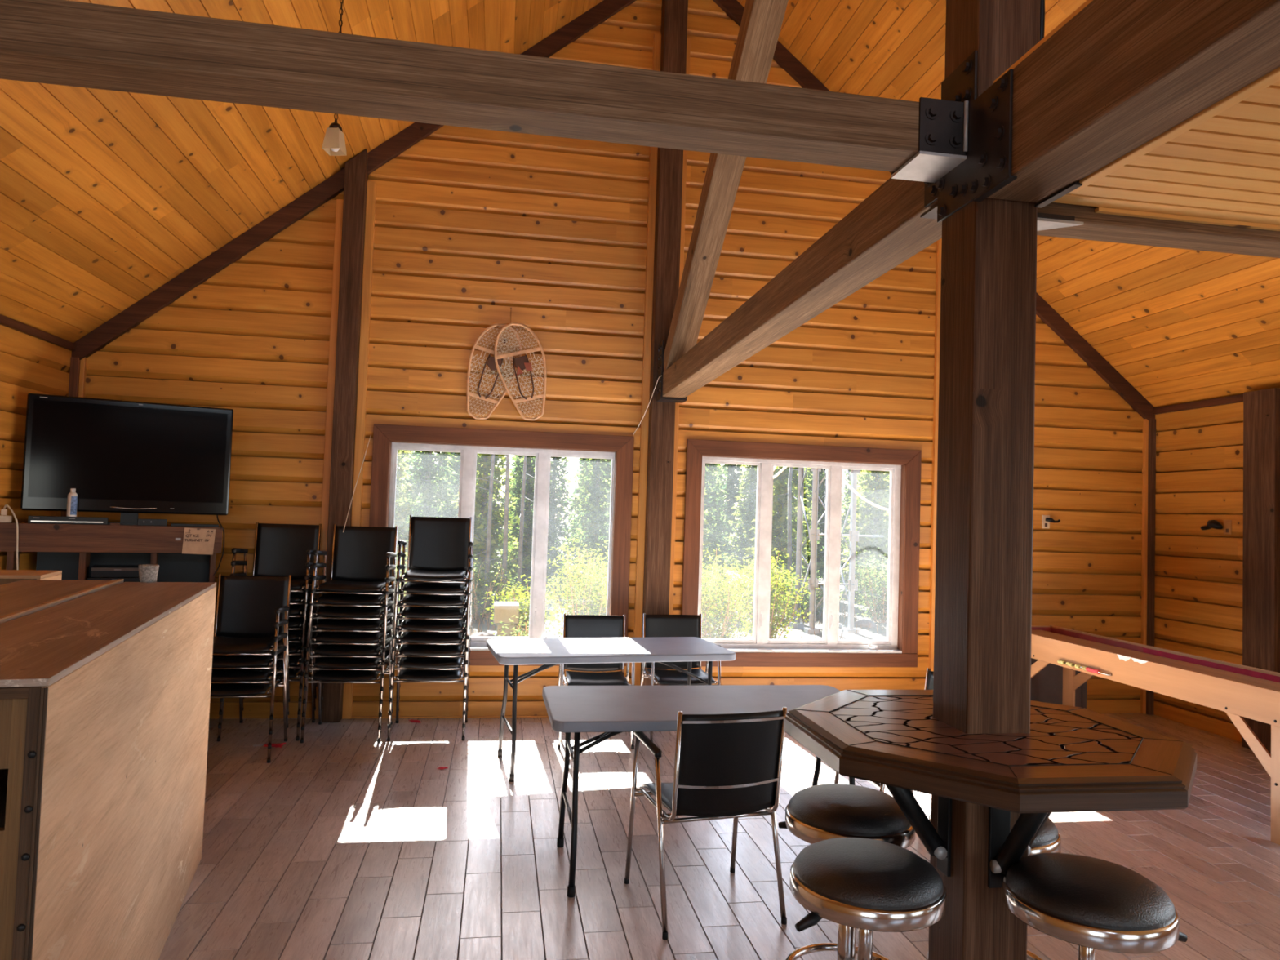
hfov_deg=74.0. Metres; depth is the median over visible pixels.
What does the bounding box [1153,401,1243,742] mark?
wall
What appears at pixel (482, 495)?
spruce tree
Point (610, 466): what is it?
spruce tree
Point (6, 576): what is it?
crate
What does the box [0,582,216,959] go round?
wooden cabinet
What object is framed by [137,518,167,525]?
box
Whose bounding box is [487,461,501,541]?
spruce tree
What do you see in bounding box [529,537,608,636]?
shrub
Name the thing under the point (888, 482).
spruce tree
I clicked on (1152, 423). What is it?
trim
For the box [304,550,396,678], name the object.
armchair
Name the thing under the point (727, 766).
armchair
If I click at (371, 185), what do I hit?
trim
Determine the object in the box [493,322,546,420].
snowshoe
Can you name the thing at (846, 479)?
spruce tree
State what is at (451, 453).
spruce tree
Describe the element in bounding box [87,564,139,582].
recorder
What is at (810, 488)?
spruce tree
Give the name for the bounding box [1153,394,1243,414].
trim
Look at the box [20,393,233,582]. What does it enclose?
television
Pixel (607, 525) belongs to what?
spruce tree
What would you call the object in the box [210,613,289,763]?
armchair
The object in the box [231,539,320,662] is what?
armchair
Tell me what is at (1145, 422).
trim
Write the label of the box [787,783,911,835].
seat cushion
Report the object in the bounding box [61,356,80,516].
trim
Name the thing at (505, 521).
trunk
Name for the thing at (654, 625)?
armchair
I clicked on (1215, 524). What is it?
charger
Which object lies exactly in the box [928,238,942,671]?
trim
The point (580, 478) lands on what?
spruce tree
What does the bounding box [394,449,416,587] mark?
spruce tree
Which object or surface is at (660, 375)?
cord
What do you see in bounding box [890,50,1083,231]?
connector
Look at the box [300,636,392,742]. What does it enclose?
armchair
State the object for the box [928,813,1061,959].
bar stool
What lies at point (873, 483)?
spruce tree
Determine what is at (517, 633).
shrub
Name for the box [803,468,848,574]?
spruce tree
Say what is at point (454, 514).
spruce tree
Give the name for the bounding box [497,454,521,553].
spruce tree
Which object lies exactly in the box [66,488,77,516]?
spray bottle
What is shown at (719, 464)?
spruce tree
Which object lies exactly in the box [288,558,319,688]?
armchair
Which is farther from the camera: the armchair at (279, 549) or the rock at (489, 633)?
the rock at (489, 633)
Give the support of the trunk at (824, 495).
on the ground at (863, 634)
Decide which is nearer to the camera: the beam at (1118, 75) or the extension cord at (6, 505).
the beam at (1118, 75)
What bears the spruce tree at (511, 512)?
on the ground at (863, 634)
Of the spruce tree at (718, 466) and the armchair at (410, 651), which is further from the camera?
the spruce tree at (718, 466)
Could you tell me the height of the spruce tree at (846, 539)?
4.631 m
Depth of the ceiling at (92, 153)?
5.79 m
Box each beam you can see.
[0,0,919,172]
[662,177,942,398]
[987,0,1279,203]
[1036,202,1279,257]
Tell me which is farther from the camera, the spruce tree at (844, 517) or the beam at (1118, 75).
the spruce tree at (844, 517)
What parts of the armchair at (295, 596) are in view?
armrest, leg, seat, leg, seat frame, armrest, leg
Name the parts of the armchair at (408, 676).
leg, leg, seat frame, seat, leg, leg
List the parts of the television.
casing, power cord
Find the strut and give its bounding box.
[663,0,788,373]
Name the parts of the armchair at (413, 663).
leg, leg, seat frame, seat, leg, leg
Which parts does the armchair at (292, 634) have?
seat, leg, seat frame, armrest, leg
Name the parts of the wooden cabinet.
panel, panel, panel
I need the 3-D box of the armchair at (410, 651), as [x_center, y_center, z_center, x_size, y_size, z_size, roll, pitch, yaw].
[-1.497,1.205,6.146,0.523,0.853,0.557,2,-2,-9]
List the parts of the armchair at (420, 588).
leg, armrest, leg, seat, seat frame, backrest, leg, armrest, leg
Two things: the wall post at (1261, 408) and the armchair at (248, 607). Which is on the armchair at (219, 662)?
the armchair at (248, 607)
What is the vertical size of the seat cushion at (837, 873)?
0.062 m
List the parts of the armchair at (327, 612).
leg, armrest, seat, seat frame, backrest, leg, armrest, leg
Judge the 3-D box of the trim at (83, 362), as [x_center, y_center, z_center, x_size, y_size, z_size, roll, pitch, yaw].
[-4.083,0.396,6.126,0.030,2.640,0.040,2,-2,-9]
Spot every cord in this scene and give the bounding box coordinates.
[3,504,18,569]
[342,435,371,532]
[632,375,662,435]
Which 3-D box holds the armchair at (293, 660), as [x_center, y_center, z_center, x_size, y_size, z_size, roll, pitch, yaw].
[-2.590,1.249,5.999,0.523,0.853,0.557,2,-2,-9]
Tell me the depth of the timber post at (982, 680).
2.23 m
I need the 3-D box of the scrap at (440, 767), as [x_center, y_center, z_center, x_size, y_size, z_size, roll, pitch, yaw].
[-1.213,1.767,5.215,0.071,0.010,0.031,2,-2,-9]
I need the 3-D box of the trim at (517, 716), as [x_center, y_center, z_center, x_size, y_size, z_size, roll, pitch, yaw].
[-1.116,1.828,6.565,2.135,0.012,0.022,2,-2,-9]
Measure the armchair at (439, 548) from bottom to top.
0.853 m
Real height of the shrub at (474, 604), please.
1.172 m
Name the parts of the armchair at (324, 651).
leg, leg, seat, seat frame, leg, armrest, leg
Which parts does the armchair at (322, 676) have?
leg, leg, seat, seat frame, leg, armrest, leg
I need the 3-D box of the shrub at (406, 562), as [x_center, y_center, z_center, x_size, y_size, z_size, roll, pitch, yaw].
[-3.363,1.620,12.543,1.755,1.480,1.733,3,-3,-22]
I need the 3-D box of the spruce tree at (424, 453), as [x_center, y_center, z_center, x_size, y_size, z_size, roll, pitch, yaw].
[-8.812,0.013,34.602,1.868,5.519,1.896,2,-2,-3]
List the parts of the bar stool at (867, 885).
height lever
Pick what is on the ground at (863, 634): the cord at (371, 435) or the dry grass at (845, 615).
the dry grass at (845, 615)
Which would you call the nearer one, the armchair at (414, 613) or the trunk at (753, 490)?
the armchair at (414, 613)
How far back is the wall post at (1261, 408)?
6.32 m
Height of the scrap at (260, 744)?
0.011 m
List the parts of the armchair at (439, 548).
leg, armrest, leg, seat, seat frame, backrest, leg, armrest, leg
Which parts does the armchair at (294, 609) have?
armrest, seat, backrest, leg, seat frame, armrest, leg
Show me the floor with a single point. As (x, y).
(347, 844)
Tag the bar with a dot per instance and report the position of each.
(171, 524)
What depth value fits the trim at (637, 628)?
6.83 m
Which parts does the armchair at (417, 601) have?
leg, armrest, leg, seat frame, seat, backrest, leg, armrest, leg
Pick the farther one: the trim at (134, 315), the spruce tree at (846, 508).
the spruce tree at (846, 508)
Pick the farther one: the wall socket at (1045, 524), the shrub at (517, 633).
the shrub at (517, 633)
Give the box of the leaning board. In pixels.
[1030,657,1086,708]
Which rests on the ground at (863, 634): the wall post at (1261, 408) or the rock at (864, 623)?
the rock at (864, 623)
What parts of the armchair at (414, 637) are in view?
leg, leg, seat frame, seat, leg, leg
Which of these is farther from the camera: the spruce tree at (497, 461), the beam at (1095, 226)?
the spruce tree at (497, 461)
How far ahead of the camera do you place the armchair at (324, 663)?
5.81 m
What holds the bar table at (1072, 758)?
attached to the timber post at (982, 680)
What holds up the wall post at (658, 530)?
on the floor
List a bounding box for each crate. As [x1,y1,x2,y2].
[0,569,62,585]
[0,579,123,624]
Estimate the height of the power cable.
1.160 m
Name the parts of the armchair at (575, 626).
leg, leg, backrest, seat, seat frame, leg, leg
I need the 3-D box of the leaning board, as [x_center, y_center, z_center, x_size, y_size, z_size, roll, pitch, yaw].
[3.450,1.678,7.144,0.645,0.660,0.050,2,-2,-9]
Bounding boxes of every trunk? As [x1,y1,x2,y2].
[473,453,518,604]
[473,477,501,539]
[482,454,526,597]
[509,455,533,601]
[740,489,755,558]
[775,466,811,611]
[817,468,848,608]
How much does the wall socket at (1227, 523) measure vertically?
0.116 m
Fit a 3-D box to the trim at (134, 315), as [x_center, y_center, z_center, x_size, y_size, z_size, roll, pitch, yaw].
[-1.878,-2.599,6.589,4.405,3.725,0.055,2,-2,-9]
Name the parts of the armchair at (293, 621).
seat, leg, seat frame, armrest, leg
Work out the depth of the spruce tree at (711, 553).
19.59 m
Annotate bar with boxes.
[170,523,218,527]
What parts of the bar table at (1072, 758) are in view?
bracket plate, bracket plate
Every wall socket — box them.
[1041,515,1049,528]
[1223,520,1231,534]
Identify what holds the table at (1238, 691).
on the floor
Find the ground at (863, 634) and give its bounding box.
[398,522,886,639]
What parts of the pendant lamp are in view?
lamp shade, bulb, chain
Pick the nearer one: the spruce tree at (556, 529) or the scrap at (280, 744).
the scrap at (280, 744)
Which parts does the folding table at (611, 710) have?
leg, leg, leg, leg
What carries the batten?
on the crate at (20, 595)
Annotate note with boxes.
[182,527,215,555]
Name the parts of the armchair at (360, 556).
leg, armrest, leg, seat, seat frame, backrest, leg, armrest, leg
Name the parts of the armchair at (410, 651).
leg, leg, seat frame, seat, leg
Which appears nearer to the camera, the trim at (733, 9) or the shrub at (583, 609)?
the trim at (733, 9)
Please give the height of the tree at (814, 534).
9.050 m
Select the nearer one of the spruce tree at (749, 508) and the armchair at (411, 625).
the armchair at (411, 625)
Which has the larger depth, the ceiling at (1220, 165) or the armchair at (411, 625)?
the armchair at (411, 625)
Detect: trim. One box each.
[0,314,75,351]
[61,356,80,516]
[71,0,635,359]
[76,357,87,516]
[311,199,343,719]
[342,181,376,719]
[351,715,548,718]
[633,33,661,685]
[666,37,690,670]
[712,0,1155,420]
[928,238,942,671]
[1140,418,1148,714]
[1146,418,1155,714]
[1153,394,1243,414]
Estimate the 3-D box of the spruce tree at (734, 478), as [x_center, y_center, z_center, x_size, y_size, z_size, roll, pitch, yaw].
[3.184,0.213,29.319,2.040,6.027,2.071,2,-2,-14]
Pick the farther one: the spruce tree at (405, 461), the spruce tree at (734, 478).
the spruce tree at (405, 461)
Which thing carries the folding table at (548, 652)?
on the floor
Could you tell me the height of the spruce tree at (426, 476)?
6.174 m
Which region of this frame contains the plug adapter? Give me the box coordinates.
[1045,517,1060,522]
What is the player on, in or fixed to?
on the shelf
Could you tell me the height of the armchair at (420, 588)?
0.853 m
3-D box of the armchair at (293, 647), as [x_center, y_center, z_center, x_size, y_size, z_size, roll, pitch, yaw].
[-2.588,1.163,6.007,0.523,0.853,0.557,2,-2,-9]
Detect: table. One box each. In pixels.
[486,636,735,782]
[542,684,855,897]
[783,689,1196,888]
[1031,625,1279,844]
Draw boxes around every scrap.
[252,743,264,746]
[262,742,285,747]
[409,719,421,723]
[435,766,448,768]
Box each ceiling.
[0,0,1279,407]
[993,0,1279,231]
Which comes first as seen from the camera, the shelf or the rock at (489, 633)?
the shelf
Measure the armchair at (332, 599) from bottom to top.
0.853 m
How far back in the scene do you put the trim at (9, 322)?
5.61 m
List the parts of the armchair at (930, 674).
leg, leg, seat frame, backrest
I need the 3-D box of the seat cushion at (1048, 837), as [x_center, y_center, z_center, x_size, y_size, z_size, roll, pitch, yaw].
[1.073,1.016,2.581,0.356,0.062,0.356,2,-2,-9]
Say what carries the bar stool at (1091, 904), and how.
on the floor
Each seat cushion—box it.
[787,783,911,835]
[793,837,943,910]
[1005,852,1175,930]
[1030,817,1058,847]
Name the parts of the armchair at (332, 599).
leg, armrest, leg, seat, seat frame, backrest, leg, armrest, leg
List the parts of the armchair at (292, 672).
leg, leg, seat, leg, leg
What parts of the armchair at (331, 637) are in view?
leg, armrest, seat, seat frame, leg, armrest, leg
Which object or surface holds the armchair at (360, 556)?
on the armchair at (332, 599)
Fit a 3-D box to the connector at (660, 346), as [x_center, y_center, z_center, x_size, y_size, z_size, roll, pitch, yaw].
[0.251,-0.845,6.653,0.220,0.453,0.178,2,-2,-9]
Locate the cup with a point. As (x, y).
(148, 573)
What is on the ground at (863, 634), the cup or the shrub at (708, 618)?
the shrub at (708, 618)
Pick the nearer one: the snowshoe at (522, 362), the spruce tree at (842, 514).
the snowshoe at (522, 362)
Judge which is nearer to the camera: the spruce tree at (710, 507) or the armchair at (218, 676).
the armchair at (218, 676)
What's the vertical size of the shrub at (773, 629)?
1.555 m
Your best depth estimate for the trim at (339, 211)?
6.43 m
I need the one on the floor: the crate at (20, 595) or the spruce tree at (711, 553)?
the crate at (20, 595)
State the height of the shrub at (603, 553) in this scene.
1.327 m
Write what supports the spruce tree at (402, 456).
on the ground at (863, 634)
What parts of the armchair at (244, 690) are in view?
seat, leg, backrest, seat frame, armrest, leg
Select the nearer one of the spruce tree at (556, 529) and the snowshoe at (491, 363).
the snowshoe at (491, 363)
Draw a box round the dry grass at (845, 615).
[396,597,884,639]
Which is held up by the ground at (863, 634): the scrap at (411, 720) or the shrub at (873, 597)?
the shrub at (873, 597)
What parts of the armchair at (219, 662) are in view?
seat, backrest, leg, seat frame, armrest, leg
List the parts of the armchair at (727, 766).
leg, armrest, leg, seat, seat frame, rail, backrest, rail, leg, leg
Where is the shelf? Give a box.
[0,509,222,582]
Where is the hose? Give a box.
[773,466,888,511]
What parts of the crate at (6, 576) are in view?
panel, panel, panel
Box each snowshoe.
[466,323,521,419]
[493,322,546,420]
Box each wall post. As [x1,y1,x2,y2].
[321,149,368,722]
[640,0,688,685]
[1242,387,1279,754]
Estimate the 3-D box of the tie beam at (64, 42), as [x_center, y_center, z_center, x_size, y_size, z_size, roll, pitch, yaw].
[-1.241,-1.020,2.017,4.265,0.135,0.150,2,-2,-9]
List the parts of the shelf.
power strip, panel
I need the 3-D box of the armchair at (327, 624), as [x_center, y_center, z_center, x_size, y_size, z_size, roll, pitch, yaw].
[-2.030,1.011,6.044,0.523,0.853,0.557,2,-2,-7]
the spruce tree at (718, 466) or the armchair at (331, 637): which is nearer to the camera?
the armchair at (331, 637)
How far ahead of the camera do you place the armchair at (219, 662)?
5.30 m
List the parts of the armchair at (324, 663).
leg, leg, seat frame, seat, leg, armrest, leg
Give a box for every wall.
[0,315,71,570]
[77,0,1143,718]
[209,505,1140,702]
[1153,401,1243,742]
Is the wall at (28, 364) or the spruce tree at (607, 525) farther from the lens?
the spruce tree at (607, 525)
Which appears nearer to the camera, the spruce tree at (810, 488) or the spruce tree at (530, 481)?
the spruce tree at (530, 481)
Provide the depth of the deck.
5.76 m
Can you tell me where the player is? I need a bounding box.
[27,515,108,524]
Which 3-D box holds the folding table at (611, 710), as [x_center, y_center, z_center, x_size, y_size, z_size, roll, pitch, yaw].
[0.307,1.401,3.941,1.500,0.745,0.735,2,-2,-10]
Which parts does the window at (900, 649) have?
sash, sash, sill, sash, crank handle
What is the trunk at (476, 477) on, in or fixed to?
on the ground at (863, 634)
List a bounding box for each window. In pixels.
[368,423,634,666]
[681,439,921,666]
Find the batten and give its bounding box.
[0,578,123,621]
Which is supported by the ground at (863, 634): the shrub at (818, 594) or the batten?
the shrub at (818, 594)
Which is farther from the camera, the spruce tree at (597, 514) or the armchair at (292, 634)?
the spruce tree at (597, 514)
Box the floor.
[158,713,1279,959]
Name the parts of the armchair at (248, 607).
seat, backrest, seat frame, leg, armrest, leg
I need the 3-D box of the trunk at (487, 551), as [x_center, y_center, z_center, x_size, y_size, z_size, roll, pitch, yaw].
[-3.042,0.103,17.230,0.908,5.101,0.906,1,-2,19]
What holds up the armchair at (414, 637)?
on the armchair at (410, 651)
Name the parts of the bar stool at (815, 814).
height lever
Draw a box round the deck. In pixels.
[0,0,1260,376]
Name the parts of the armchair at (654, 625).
leg, leg, backrest, seat frame, seat, leg, leg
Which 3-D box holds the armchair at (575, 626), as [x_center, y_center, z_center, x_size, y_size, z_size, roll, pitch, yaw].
[-0.320,1.412,6.059,0.523,0.853,0.557,2,-2,-7]
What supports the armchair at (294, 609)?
on the armchair at (293, 621)
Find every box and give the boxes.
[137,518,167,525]
[493,601,519,636]
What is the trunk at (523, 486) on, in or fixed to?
on the ground at (863, 634)
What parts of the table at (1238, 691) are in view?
leg, score rod, panel, rail, panel, leg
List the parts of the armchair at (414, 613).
leg, armrest, seat frame, seat, leg, armrest, leg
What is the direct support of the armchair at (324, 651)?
on the armchair at (324, 663)
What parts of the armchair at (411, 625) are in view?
leg, leg, seat frame, seat, leg, leg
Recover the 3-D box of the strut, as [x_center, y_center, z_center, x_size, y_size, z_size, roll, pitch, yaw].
[0.661,-2.495,4.579,0.180,3.259,4.263,2,-2,-9]
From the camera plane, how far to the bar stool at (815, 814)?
2.41 m
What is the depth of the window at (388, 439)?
6.71 m
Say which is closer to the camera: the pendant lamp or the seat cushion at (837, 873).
the seat cushion at (837, 873)
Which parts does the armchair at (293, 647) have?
leg, seat, leg, armrest, leg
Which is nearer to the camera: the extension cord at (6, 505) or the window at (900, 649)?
the extension cord at (6, 505)
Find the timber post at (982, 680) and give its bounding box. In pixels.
[928,0,1039,959]
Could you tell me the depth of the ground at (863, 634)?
15.61 m
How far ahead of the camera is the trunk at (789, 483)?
18.32 m
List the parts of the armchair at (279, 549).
leg, armrest, leg, backrest, seat frame, seat, leg, armrest, leg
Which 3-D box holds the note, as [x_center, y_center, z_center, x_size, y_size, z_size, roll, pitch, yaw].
[-3.014,0.419,5.809,0.198,0.182,0.004,3,-3,-27]
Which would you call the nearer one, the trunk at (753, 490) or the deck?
the deck
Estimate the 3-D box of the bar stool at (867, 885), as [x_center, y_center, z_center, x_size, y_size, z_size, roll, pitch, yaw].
[0.542,1.308,2.072,0.406,0.792,0.400,2,-2,-9]
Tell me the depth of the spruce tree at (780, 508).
19.79 m
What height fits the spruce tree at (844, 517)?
6.562 m
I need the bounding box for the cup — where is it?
[137,564,159,582]
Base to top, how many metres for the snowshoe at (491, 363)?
0.758 m
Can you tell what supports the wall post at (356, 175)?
on the floor
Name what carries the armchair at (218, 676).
on the armchair at (244, 690)
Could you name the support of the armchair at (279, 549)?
on the armchair at (295, 596)
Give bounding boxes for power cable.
[1040,0,1044,40]
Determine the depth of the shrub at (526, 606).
12.73 m
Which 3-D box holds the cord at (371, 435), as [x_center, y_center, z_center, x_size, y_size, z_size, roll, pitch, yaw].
[-2.119,0.020,6.346,0.030,0.742,0.239,1,-3,26]
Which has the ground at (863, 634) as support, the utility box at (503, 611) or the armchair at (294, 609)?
the utility box at (503, 611)
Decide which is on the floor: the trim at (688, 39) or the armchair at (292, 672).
the armchair at (292, 672)
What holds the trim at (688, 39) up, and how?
attached to the wall at (473, 225)
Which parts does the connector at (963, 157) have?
hanger seat, seat plate, plate, seat plate, seat plate, seat plate, gusset plate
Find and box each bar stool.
[777,783,915,959]
[790,837,946,959]
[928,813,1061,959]
[1002,852,1187,959]
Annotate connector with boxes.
[656,340,687,403]
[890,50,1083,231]
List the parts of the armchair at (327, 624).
leg, armrest, seat frame, seat, leg, armrest, leg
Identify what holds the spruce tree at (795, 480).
on the ground at (863, 634)
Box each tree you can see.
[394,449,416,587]
[397,449,412,551]
[398,450,460,566]
[400,450,422,518]
[411,453,433,516]
[430,452,460,516]
[439,452,498,573]
[451,453,531,596]
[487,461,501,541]
[493,454,558,585]
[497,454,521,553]
[498,455,561,563]
[546,456,578,577]
[549,457,611,601]
[563,459,588,540]
[569,457,592,547]
[574,470,604,555]
[577,466,610,564]
[587,462,611,583]
[702,463,737,589]
[702,488,724,599]
[703,463,734,581]
[711,464,754,566]
[712,464,733,546]
[726,465,757,571]
[733,466,810,605]
[772,466,823,592]
[789,467,883,634]
[791,466,824,582]
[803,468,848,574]
[839,470,889,604]
[840,469,851,545]
[840,470,888,591]
[840,472,861,565]
[840,473,887,582]
[840,476,851,546]
[884,471,889,546]
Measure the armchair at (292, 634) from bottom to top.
0.853 m
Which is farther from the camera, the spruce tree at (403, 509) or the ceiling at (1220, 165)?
the spruce tree at (403, 509)
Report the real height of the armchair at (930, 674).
0.853 m
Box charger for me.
[1200,520,1222,530]
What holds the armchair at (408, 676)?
on the floor
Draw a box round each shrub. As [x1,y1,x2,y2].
[395,546,480,635]
[471,556,525,621]
[477,573,559,636]
[492,610,555,636]
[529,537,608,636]
[580,553,608,614]
[701,543,780,638]
[724,546,817,639]
[770,566,839,620]
[840,546,888,623]
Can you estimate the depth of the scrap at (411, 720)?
6.32 m
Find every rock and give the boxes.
[471,630,497,636]
[853,618,876,628]
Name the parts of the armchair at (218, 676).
seat, leg, backrest, seat frame, armrest, leg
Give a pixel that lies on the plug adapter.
(1047, 519)
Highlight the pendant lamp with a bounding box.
[321,0,346,155]
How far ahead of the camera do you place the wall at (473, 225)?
6.81 m
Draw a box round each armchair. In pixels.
[210,600,290,748]
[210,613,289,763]
[211,593,290,734]
[212,573,291,719]
[217,622,315,728]
[217,634,315,741]
[218,610,316,715]
[219,570,319,702]
[230,555,319,675]
[231,521,321,649]
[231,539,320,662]
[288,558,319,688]
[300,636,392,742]
[301,624,392,729]
[302,600,394,703]
[302,612,393,716]
[303,588,395,691]
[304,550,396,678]
[305,537,397,665]
[306,524,397,652]
[386,635,470,741]
[387,604,470,728]
[387,612,471,715]
[388,600,471,702]
[389,589,471,689]
[390,555,472,677]
[391,515,474,639]
[391,528,473,652]
[391,537,472,664]
[557,613,635,749]
[624,706,786,940]
[640,613,720,742]
[834,667,933,797]
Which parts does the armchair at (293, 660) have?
leg, seat, leg, leg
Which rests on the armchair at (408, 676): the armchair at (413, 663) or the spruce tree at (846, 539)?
the armchair at (413, 663)
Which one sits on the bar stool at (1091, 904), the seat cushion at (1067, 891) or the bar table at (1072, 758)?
the seat cushion at (1067, 891)
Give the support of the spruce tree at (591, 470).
on the ground at (863, 634)
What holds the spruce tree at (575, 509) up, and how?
on the ground at (863, 634)
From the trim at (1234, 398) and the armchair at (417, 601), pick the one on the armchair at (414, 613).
the armchair at (417, 601)
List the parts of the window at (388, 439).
sash, sill, sash, sash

